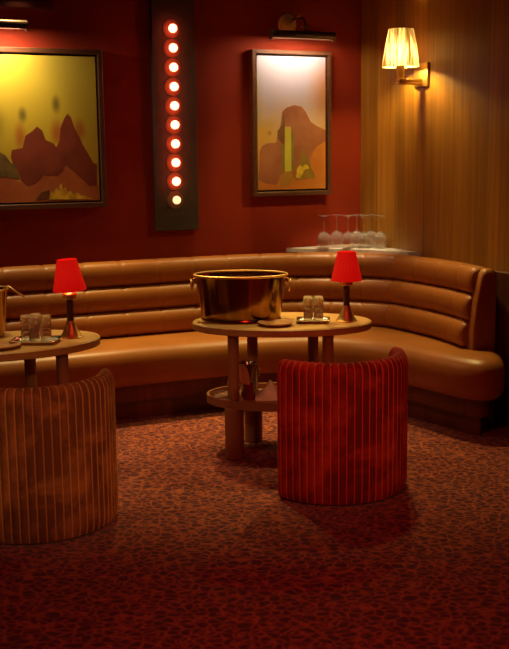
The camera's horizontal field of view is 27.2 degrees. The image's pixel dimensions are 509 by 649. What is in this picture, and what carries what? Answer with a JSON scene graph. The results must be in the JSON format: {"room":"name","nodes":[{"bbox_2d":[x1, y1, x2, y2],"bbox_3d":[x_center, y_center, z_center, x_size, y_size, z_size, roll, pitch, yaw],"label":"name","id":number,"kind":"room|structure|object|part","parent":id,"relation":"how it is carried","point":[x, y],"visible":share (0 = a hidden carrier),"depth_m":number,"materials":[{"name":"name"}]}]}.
{"room":"cocktail lounge","nodes":[
{"label":"cocktail lounge","id":0,"kind":"room"},
{"bbox_2d":[0,0,360,267],"bbox_3d":[-1.386,-0.885,6.432,4.859,2.850,0.101,-5,10,-25],"label":"wall","id":1,"kind":"structure","parent":0,"point":[232,221],"depth_m":6.80,"materials":[{"name":"red paint"}]},
{"bbox_2d":[0,19,27,30],"bbox_3d":[-1.581,-1.782,6.015,0.506,0.196,0.231,-5,10,-25],"label":"picture light","id":2,"kind":"object","parent":1,"relation":"attached to","point":[4,23],"visible":1,"depth_m":6.00,"materials":[{"name":"brown metal"}]},
{"bbox_2d":[0,0,52,9],"bbox_3d":[-1.573,-1.997,6.085,0.805,0.300,0.052,-5,10,-25],"label":"air vent","id":3,"kind":"object","parent":1,"relation":"in","point":[13,4],"visible":1,"depth_m":6.19,"materials":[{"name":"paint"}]},
{"bbox_2d":[0,47,106,209],"bbox_3d":[-1.499,-1.160,6.245,1.242,0.952,0.062,-5,10,-25],"label":"framed painting","id":4,"kind":"object","parent":1,"relation":"attached to","point":[52,127],"visible":1,"depth_m":6.35,"materials":[{"name":"paint"}]},
{"bbox_2d":[149,0,198,230],"bbox_3d":[-0.500,-1.457,6.659,0.292,1.720,0.084,-5,10,-25],"label":"panel","id":5,"kind":"object","parent":1,"relation":"attached to","point":[172,22],"visible":1,"depth_m":6.68,"materials":[{"name":"fabric"}]},
{"bbox_3d":[-0.512,-1.855,6.575,0.054,0.054,0.054,-5,10,-25],"label":"bulb","id":6,"kind":"part","parent":5,"relation":"part of","materials":[{"name":"white glass"}]},
{"bbox_3d":[-0.510,-1.737,6.594,0.054,0.054,0.054,-5,10,-25],"label":"bulb","id":7,"kind":"part","parent":5,"relation":"part of","materials":[{"name":"white glass"}]},
{"bbox_3d":[-0.509,-1.620,6.613,0.054,0.054,0.054,-5,10,-25],"label":"bulb","id":8,"kind":"part","parent":5,"relation":"part of","materials":[{"name":"white glass"}]},
{"bbox_3d":[-0.507,-1.503,6.632,0.054,0.054,0.054,-5,10,-25],"label":"bulb","id":9,"kind":"part","parent":5,"relation":"part of","materials":[{"name":"white glass"}]},
{"bbox_3d":[-0.506,-1.386,6.651,0.054,0.054,0.054,-5,10,-25],"label":"bulb","id":10,"kind":"part","parent":5,"relation":"part of","materials":[{"name":"white glass"}]},
{"bbox_3d":[-0.505,-1.268,6.670,0.054,0.054,0.054,-5,10,-25],"label":"bulb","id":11,"kind":"part","parent":5,"relation":"part of","materials":[{"name":"white glass"}]},
{"bbox_3d":[-0.503,-1.151,6.689,0.054,0.054,0.054,-5,10,-25],"label":"bulb","id":12,"kind":"part","parent":5,"relation":"part of","materials":[{"name":"white glass"}]},
{"bbox_3d":[-0.502,-1.034,6.707,0.054,0.054,0.054,-5,10,-25],"label":"bulb","id":13,"kind":"part","parent":5,"relation":"part of","materials":[{"name":"white glass"}]},
{"bbox_3d":[-0.500,-0.917,6.726,0.054,0.054,0.054,-5,10,-25],"label":"bulb","id":14,"kind":"part","parent":5,"relation":"part of","materials":[{"name":"white glass"}]},
{"bbox_3d":[-0.499,-0.799,6.745,0.052,0.052,0.052,-5,10,-25],"label":"bulb","id":15,"kind":"part","parent":5,"relation":"part of","materials":[{"name":"beige glass"}]},
{"bbox_2d":[248,49,331,195],"bbox_3d":[0.244,-1.347,7.043,0.590,0.952,0.062,-5,10,-25],"label":"framed painting","id":16,"kind":"object","parent":1,"relation":"attached to","point":[290,91],"visible":1,"depth_m":7.02,"materials":[{"name":"brown wood"}]},
{"bbox_2d":[269,13,335,41],"bbox_3d":[0.276,-1.949,6.869,0.462,0.196,0.231,-5,10,-25],"label":"picture light","id":17,"kind":"object","parent":1,"relation":"attached to","point":[286,23],"visible":1,"depth_m":6.82,"materials":[{"name":"brown metal"}]},
{"bbox_3d":[0.220,-1.988,6.946,0.136,0.136,0.036,-5,10,-25],"label":"plate","id":18,"kind":"part","parent":17,"relation":"part of","materials":[{"name":"gold metal"}]},
{"bbox_3d":[0.291,-1.961,6.879,0.066,0.097,0.197,-5,10,-27],"label":"arm","id":19,"kind":"part","parent":17,"relation":"part of","materials":[{"name":"brown metal"}]},
{"bbox_2d":[0,408,508,648],"bbox_3d":[0.261,0.924,4.202,8.500,0.050,11.000,-1,9,0],"label":"floor","id":20,"kind":"structure","parent":0,"point":[201,548],"depth_m":4.09,"materials":[{"name":"carpet"}]},
{"bbox_2d":[0,330,100,388],"bbox_3d":[-1.190,0.427,5.035,0.940,0.700,0.604,-5,10,-25],"label":"cocktail table","id":21,"kind":"object","parent":20,"relation":"on","point":[62,348],"visible":0.21,"depth_m":4.93,"materials":[{"name":"brown wood"}]},
{"bbox_2d":[0,286,8,337],"bbox_3d":[-1.293,-0.057,5.093,0.208,0.240,0.208,-1,9,0],"label":"bucket","id":22,"kind":"object","parent":21,"relation":"on","point":[3,292],"visible":0.87,"depth_m":5.07,"materials":[{"name":"gold metal"}]},
{"bbox_2d":[3,285,24,296],"bbox_3d":[-1.171,-0.160,5.058,0.128,0.059,0.029,0,9,3],"label":"tongs","id":23,"kind":"object","parent":22,"relation":"hanging from","point":[9,286],"visible":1,"depth_m":5.05,"materials":[{"name":"gold metal"}]},
{"bbox_2d":[0,340,20,349],"bbox_3d":[-1.164,0.099,4.810,0.188,0.019,0.188,-1,9,0],"label":"dish","id":24,"kind":"object","parent":21,"relation":"on","point":[6,344],"visible":1,"depth_m":4.84,"materials":[{"name":"brown wood"}]},
{"bbox_3d":[-1.116,0.266,5.240,0.058,0.372,0.058,-5,10,-25],"label":"leg","id":25,"kind":"part","parent":21,"relation":"part of","materials":[{"name":"brown wood"}]},
{"bbox_2d":[9,335,61,344],"bbox_3d":[-1.029,0.076,4.945,0.220,0.019,0.174,0,9,3],"label":"serving tray","id":26,"kind":"object","parent":21,"relation":"on","point":[55,338],"visible":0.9,"depth_m":4.87,"materials":[{"name":"silver metal"}]},
{"bbox_2d":[20,314,29,341],"bbox_3d":[-1.074,0.019,4.932,0.052,0.127,0.052,-1,9,0],"label":"tumbler","id":27,"kind":"object","parent":26,"relation":"on","point":[24,324],"visible":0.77,"depth_m":4.91,"materials":[{"name":"clear glass"}]},
{"bbox_2d":[28,316,39,341],"bbox_3d":[-1.026,0.025,4.891,0.052,0.127,0.052,-1,9,0],"label":"tumbler","id":28,"kind":"object","parent":26,"relation":"on","point":[33,321],"visible":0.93,"depth_m":4.87,"materials":[{"name":"clear glass"}]},
{"bbox_2d":[30,313,40,339],"bbox_3d":[-1.036,0.011,4.979,0.052,0.127,0.052,-1,9,0],"label":"tumbler","id":29,"kind":"object","parent":26,"relation":"on","point":[31,314],"visible":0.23,"depth_m":4.96,"materials":[{"name":"clear glass"}]},
{"bbox_2d":[40,314,51,341],"bbox_3d":[-0.978,0.019,4.926,0.052,0.127,0.052,-1,9,0],"label":"tumbler","id":30,"kind":"object","parent":26,"relation":"on","point":[45,320],"visible":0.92,"depth_m":4.91,"materials":[{"name":"clear glass"}]},
{"bbox_3d":[-0.904,0.307,4.968,0.058,0.372,0.058,-5,10,-25],"label":"leg","id":31,"kind":"part","parent":21,"relation":"part of","materials":[{"name":"brown wood"}]},
{"bbox_2d":[53,258,86,338],"bbox_3d":[-0.887,-0.127,5.053,0.160,0.382,0.160,-8,12,-39],"label":"table lamp","id":32,"kind":"object","parent":21,"relation":"on","point":[68,280],"visible":1,"depth_m":5.00,"materials":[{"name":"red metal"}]},
{"bbox_3d":[-0.889,-0.073,5.061,0.033,0.112,0.033,-8,12,-39],"label":"stem","id":33,"kind":"part","parent":32,"relation":"part of","materials":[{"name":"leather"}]},
{"bbox_3d":[-0.893,-0.238,5.033,0.161,0.150,0.161,-4,11,1],"label":"lamp shade","id":34,"kind":"part","parent":32,"relation":"part of","materials":[{"name":"red fabric"}]},
{"bbox_2d":[0,368,118,543],"bbox_3d":[-0.894,0.536,4.481,0.547,0.654,0.590,2,10,17],"label":"barrel chair","id":35,"kind":"object","parent":20,"relation":"on","point":[59,475],"visible":1,"depth_m":4.26,"materials":[{"name":"brown fabric"}]},
{"bbox_2d":[0,252,504,435],"bbox_3d":[-0.492,0.105,6.306,3.733,0.915,1.545,-1,9,-4],"label":"banquette","id":36,"kind":"object","parent":20,"relation":"on","point":[441,313],"visible":0.7,"depth_m":6.38,"materials":[{"name":"brown leather"}]},
{"bbox_3d":[-0.489,0.233,6.306,3.733,0.232,1.505,-1,9,-4],"label":"seat","id":37,"kind":"part","parent":36,"relation":"part of","materials":[{"name":"beige leather"}]},
{"bbox_3d":[1.299,-0.081,5.994,0.150,0.478,0.065,-3,9,-14],"label":"panel","id":38,"kind":"part","parent":36,"relation":"part of","materials":[{"name":"beige leather"}]},
{"bbox_3d":[-0.472,0.062,6.549,3.702,0.882,1.167,-1,9,0],"label":"panel","id":39,"kind":"part","parent":36,"relation":"part of","materials":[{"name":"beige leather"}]},
{"bbox_2d":[192,312,371,460],"bbox_3d":[0.147,0.324,5.573,0.940,0.700,0.604,0,9,3],"label":"cocktail table","id":40,"kind":"object","parent":20,"relation":"on","point":[242,416],"visible":0.52,"depth_m":5.39,"materials":[{"name":"brown wood"}]},
{"bbox_2d":[213,390,227,399],"bbox_3d":[-0.166,0.378,5.566,0.116,0.034,0.116,-1,9,0],"label":"glass bowl","id":41,"kind":"object","parent":40,"relation":"on","point":[222,394],"visible":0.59,"depth_m":5.59,"materials":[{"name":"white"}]},
{"bbox_3d":[-0.108,0.227,5.403,0.058,0.372,0.058,0,9,3],"label":"leg","id":42,"kind":"part","parent":40,"relation":"part of","materials":[{"name":"brown wood"}]},
{"bbox_2d":[190,270,290,323],"bbox_3d":[-0.072,-0.148,5.547,0.534,0.246,0.357,0,9,3],"label":"tub","id":43,"kind":"object","parent":40,"relation":"on","point":[225,296],"visible":0.98,"depth_m":5.43,"materials":[{"name":"gold metal"}]},
{"bbox_2d":[212,388,276,402],"bbox_3d":[0.148,0.395,5.585,0.788,0.012,0.496,0,9,3],"label":"shelf","id":44,"kind":"object","parent":40,"relation":"attached to","point":[214,400],"depth_m":5.50,"materials":[{"name":"brown wood"}]},
{"bbox_2d":[243,382,253,399],"bbox_3d":[-0.031,0.353,5.552,0.060,0.085,0.060,-1,9,0],"label":"cup","id":45,"kind":"object","parent":40,"relation":"on","point":[248,390],"visible":1,"depth_m":5.53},
{"bbox_2d":[239,364,249,385],"bbox_3d":[-0.053,0.296,5.543,0.071,0.182,0.012,-1,9,0],"label":"wooden paddle","id":46,"kind":"object","parent":45,"relation":"in","point":[244,377],"visible":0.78,"depth_m":5.53,"materials":[{"name":"brown wood"}]},
{"bbox_2d":[239,360,259,395],"bbox_3d":[-0.028,0.291,5.638,0.113,0.180,0.106,-1,9,0],"label":"wine cooler","id":47,"kind":"object","parent":40,"relation":"on","point":[252,366],"visible":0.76,"depth_m":5.61,"materials":[{"name":"metal"}]},
{"bbox_3d":[-0.011,0.172,5.734,0.058,0.372,0.058,0,9,3],"label":"leg","id":48,"kind":"part","parent":40,"relation":"part of","materials":[{"name":"brown wood"}]},
{"bbox_2d":[255,380,276,400],"bbox_3d":[0.079,0.342,5.566,0.150,0.100,0.120,-1,9,0],"label":"napkin","id":49,"kind":"object","parent":40,"relation":"on","point":[269,392],"visible":0.77,"depth_m":5.52,"materials":[{"name":"fabric"}]},
{"bbox_2d":[257,319,293,326],"bbox_3d":[0.108,-0.005,5.360,0.188,0.019,0.188,-1,9,0],"label":"dish","id":50,"kind":"object","parent":40,"relation":"on","point":[267,322],"visible":1,"depth_m":5.38,"materials":[{"name":"brown wood"}]},
{"bbox_2d":[296,316,329,323],"bbox_3d":[0.305,-0.022,5.452,0.174,0.019,0.142,0,9,3],"label":"serving tray","id":51,"kind":"object","parent":40,"relation":"on","point":[326,319],"visible":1,"depth_m":5.39,"materials":[{"name":"silver metal"}]},
{"bbox_2d":[303,297,312,320],"bbox_3d":[0.278,-0.076,5.418,0.052,0.127,0.052,-1,9,0],"label":"tumbler","id":52,"kind":"object","parent":51,"relation":"on","point":[307,301],"visible":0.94,"depth_m":5.40,"materials":[{"name":"clear glass"}]},
{"bbox_2d":[314,297,323,320],"bbox_3d":[0.331,-0.076,5.415,0.052,0.127,0.052,-1,9,0],"label":"tumbler","id":53,"kind":"object","parent":51,"relation":"on","point":[318,301],"visible":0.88,"depth_m":5.39,"materials":[{"name":"clear glass"}]},
{"bbox_3d":[0.319,0.171,5.717,0.058,0.372,0.058,0,9,3],"label":"leg","id":54,"kind":"part","parent":40,"relation":"part of","materials":[{"name":"brown wood"}]},
{"bbox_3d":[0.377,0.225,5.378,0.058,0.372,0.058,0,9,3],"label":"leg","id":55,"kind":"part","parent":40,"relation":"part of","materials":[{"name":"brown wood"}]},
{"bbox_2d":[331,251,361,322],"bbox_3d":[0.478,-0.198,5.449,0.161,0.362,0.161,-1,9,0],"label":"table lamp","id":56,"kind":"object","parent":40,"relation":"on","point":[346,271],"visible":1,"depth_m":5.39,"materials":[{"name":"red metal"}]},
{"bbox_3d":[0.478,-0.153,5.456,0.033,0.112,0.033,-1,9,0],"label":"stem","id":57,"kind":"part","parent":56,"relation":"part of","materials":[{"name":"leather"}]},
{"bbox_3d":[0.476,-0.302,5.432,0.161,0.150,0.161,-1,9,0],"label":"lamp shade","id":58,"kind":"part","parent":56,"relation":"part of","materials":[{"name":"red fabric"}]},
{"bbox_2d":[277,346,407,504],"bbox_3d":[0.431,0.451,4.911,0.547,0.654,0.590,2,10,17],"label":"barrel chair","id":59,"kind":"object","parent":20,"relation":"on","point":[342,427],"visible":1,"depth_m":4.68,"materials":[{"name":"red fabric"}]},
{"bbox_2d":[360,0,508,271],"bbox_3d":[1.893,-0.702,5.053,0.101,2.850,5.200,-5,10,-25],"label":"wall","id":60,"kind":"structure","parent":0,"point":[435,156],"depth_m":6.45,"materials":[{"name":"brown wood"}]},
{"bbox_2d":[286,245,420,256],"bbox_3d":[0.645,-0.481,6.977,0.589,0.030,0.760,-5,10,-25],"label":"ledge","id":61,"kind":"object","parent":60,"relation":"attached to","point":[330,249],"visible":0.74,"depth_m":7.06,"materials":[{"name":"white stone"}]},
{"bbox_2d":[317,215,330,248],"bbox_3d":[0.470,-0.629,7.117,0.091,0.222,0.091,-1,9,0],"label":"wine glass","id":62,"kind":"object","parent":61,"relation":"on","point":[323,239],"visible":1,"depth_m":7.09,"materials":[{"name":"clear glass"}]},
{"bbox_2d":[317,232,330,248],"bbox_3d":[0.471,-0.575,7.125,0.091,0.112,0.091,-1,9,0],"label":"bowl","id":63,"kind":"object","parent":62,"relation":"on","point":[323,239],"depth_m":7.09,"materials":[{"name":"clear glass"}]},
{"bbox_2d":[330,214,341,247],"bbox_3d":[0.562,-0.640,7.181,0.091,0.222,0.091,-1,9,0],"label":"wine glass","id":64,"kind":"object","parent":61,"relation":"on","point":[336,236],"visible":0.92,"depth_m":7.16,"materials":[{"name":"clear glass"}]},
{"bbox_2d":[330,231,341,247],"bbox_3d":[0.563,-0.586,7.190,0.091,0.112,0.091,-1,9,0],"label":"bowl","id":65,"kind":"object","parent":64,"relation":"on","point":[336,236],"depth_m":7.16,"materials":[{"name":"clear glass"}]},
{"bbox_2d":[341,215,354,248],"bbox_3d":[0.632,-0.626,7.087,0.091,0.222,0.091,-1,9,0],"label":"wine glass","id":66,"kind":"object","parent":61,"relation":"on","point":[348,239],"visible":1,"depth_m":7.06,"materials":[{"name":"clear glass"}]},
{"bbox_2d":[341,232,354,248],"bbox_3d":[0.633,-0.572,7.096,0.091,0.112,0.091,-1,9,0],"label":"bowl","id":67,"kind":"object","parent":66,"relation":"on","point":[348,239],"depth_m":7.06,"materials":[{"name":"clear glass"}]},
{"bbox_2d":[352,214,361,246],"bbox_3d":[0.698,-0.641,7.176,0.091,0.222,0.091,-1,9,0],"label":"wine glass","id":68,"kind":"object","parent":61,"relation":"on","point":[356,232],"visible":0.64,"depth_m":7.15,"materials":[{"name":"clear glass"}]},
{"bbox_2d":[352,231,359,246],"bbox_3d":[0.699,-0.587,7.185,0.091,0.112,0.091,-1,9,0],"label":"bowl","id":69,"kind":"object","parent":68,"relation":"on","point":[355,233],"depth_m":7.15,"materials":[{"name":"clear glass"}]},
{"bbox_2d":[357,215,369,248],"bbox_3d":[0.735,-0.626,7.077,0.091,0.222,0.091,-1,9,0],"label":"wine glass","id":70,"kind":"object","parent":61,"relation":"on","point":[363,238],"visible":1,"depth_m":7.05,"materials":[{"name":"clear glass"}]},
{"bbox_2d":[357,232,369,248],"bbox_3d":[0.735,-0.571,7.086,0.091,0.112,0.091,-1,9,0],"label":"bowl","id":71,"kind":"object","parent":70,"relation":"on","point":[363,238],"depth_m":7.05,"materials":[{"name":"clear glass"}]},
{"bbox_2d":[366,214,375,246],"bbox_3d":[0.792,-0.639,7.156,0.091,0.222,0.091,-1,9,0],"label":"wine glass","id":72,"kind":"object","parent":61,"relation":"on","point":[371,233],"visible":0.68,"depth_m":7.13,"materials":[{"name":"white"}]},
{"bbox_2d":[367,231,375,246],"bbox_3d":[0.793,-0.585,7.165,0.091,0.112,0.091,-1,9,0],"label":"bowl","id":73,"kind":"object","parent":72,"relation":"on","point":[371,233],"depth_m":7.13,"materials":[{"name":"clear glass"}]},
{"bbox_2d":[373,215,386,248],"bbox_3d":[0.845,-0.623,7.052,0.091,0.222,0.091,-1,9,0],"label":"wine glass","id":74,"kind":"object","parent":61,"relation":"on","point":[380,238],"visible":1,"depth_m":7.03,"materials":[{"name":"clear glass"}]},
{"bbox_2d":[373,232,386,248],"bbox_3d":[0.845,-0.569,7.061,0.091,0.112,0.091,-1,9,0],"label":"bowl","id":75,"kind":"object","parent":74,"relation":"on","point":[380,238],"depth_m":7.03,"materials":[{"name":"clear glass"}]},
{"bbox_2d":[382,28,429,87],"bbox_3d":[0.929,-1.653,6.513,0.278,0.346,0.228,-5,10,-25],"label":"wall sconce","id":76,"kind":"object","parent":60,"relation":"attached to","point":[400,51],"visible":1,"depth_m":6.44,"materials":[{"name":"beige fabric"}]},
{"bbox_3d":[0.906,-1.710,6.493,0.229,0.228,0.228,-5,10,-25],"label":"lamp shade","id":77,"kind":"part","parent":76,"relation":"part of","materials":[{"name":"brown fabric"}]},
{"bbox_3d":[0.964,-1.514,6.552,0.175,0.034,0.052,-5,10,-25],"label":"arm","id":78,"kind":"part","parent":76,"relation":"part of","materials":[{"name":"gold metal"}]},
{"bbox_3d":[1.048,-1.564,6.584,0.018,0.145,0.150,-5,10,-25],"label":"plate","id":79,"kind":"part","parent":76,"relation":"part of","materials":[{"name":"gold metal"}]},
{"bbox_2d":[493,270,508,425],"bbox_3d":[2.153,0.374,4.534,0.031,0.885,3.750,-5,10,-25],"label":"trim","id":80,"kind":"structure","parent":60,"relation":"attached to","point":[501,404],"depth_m":6.03,"materials":[{"name":"brown wood"}]}
]}

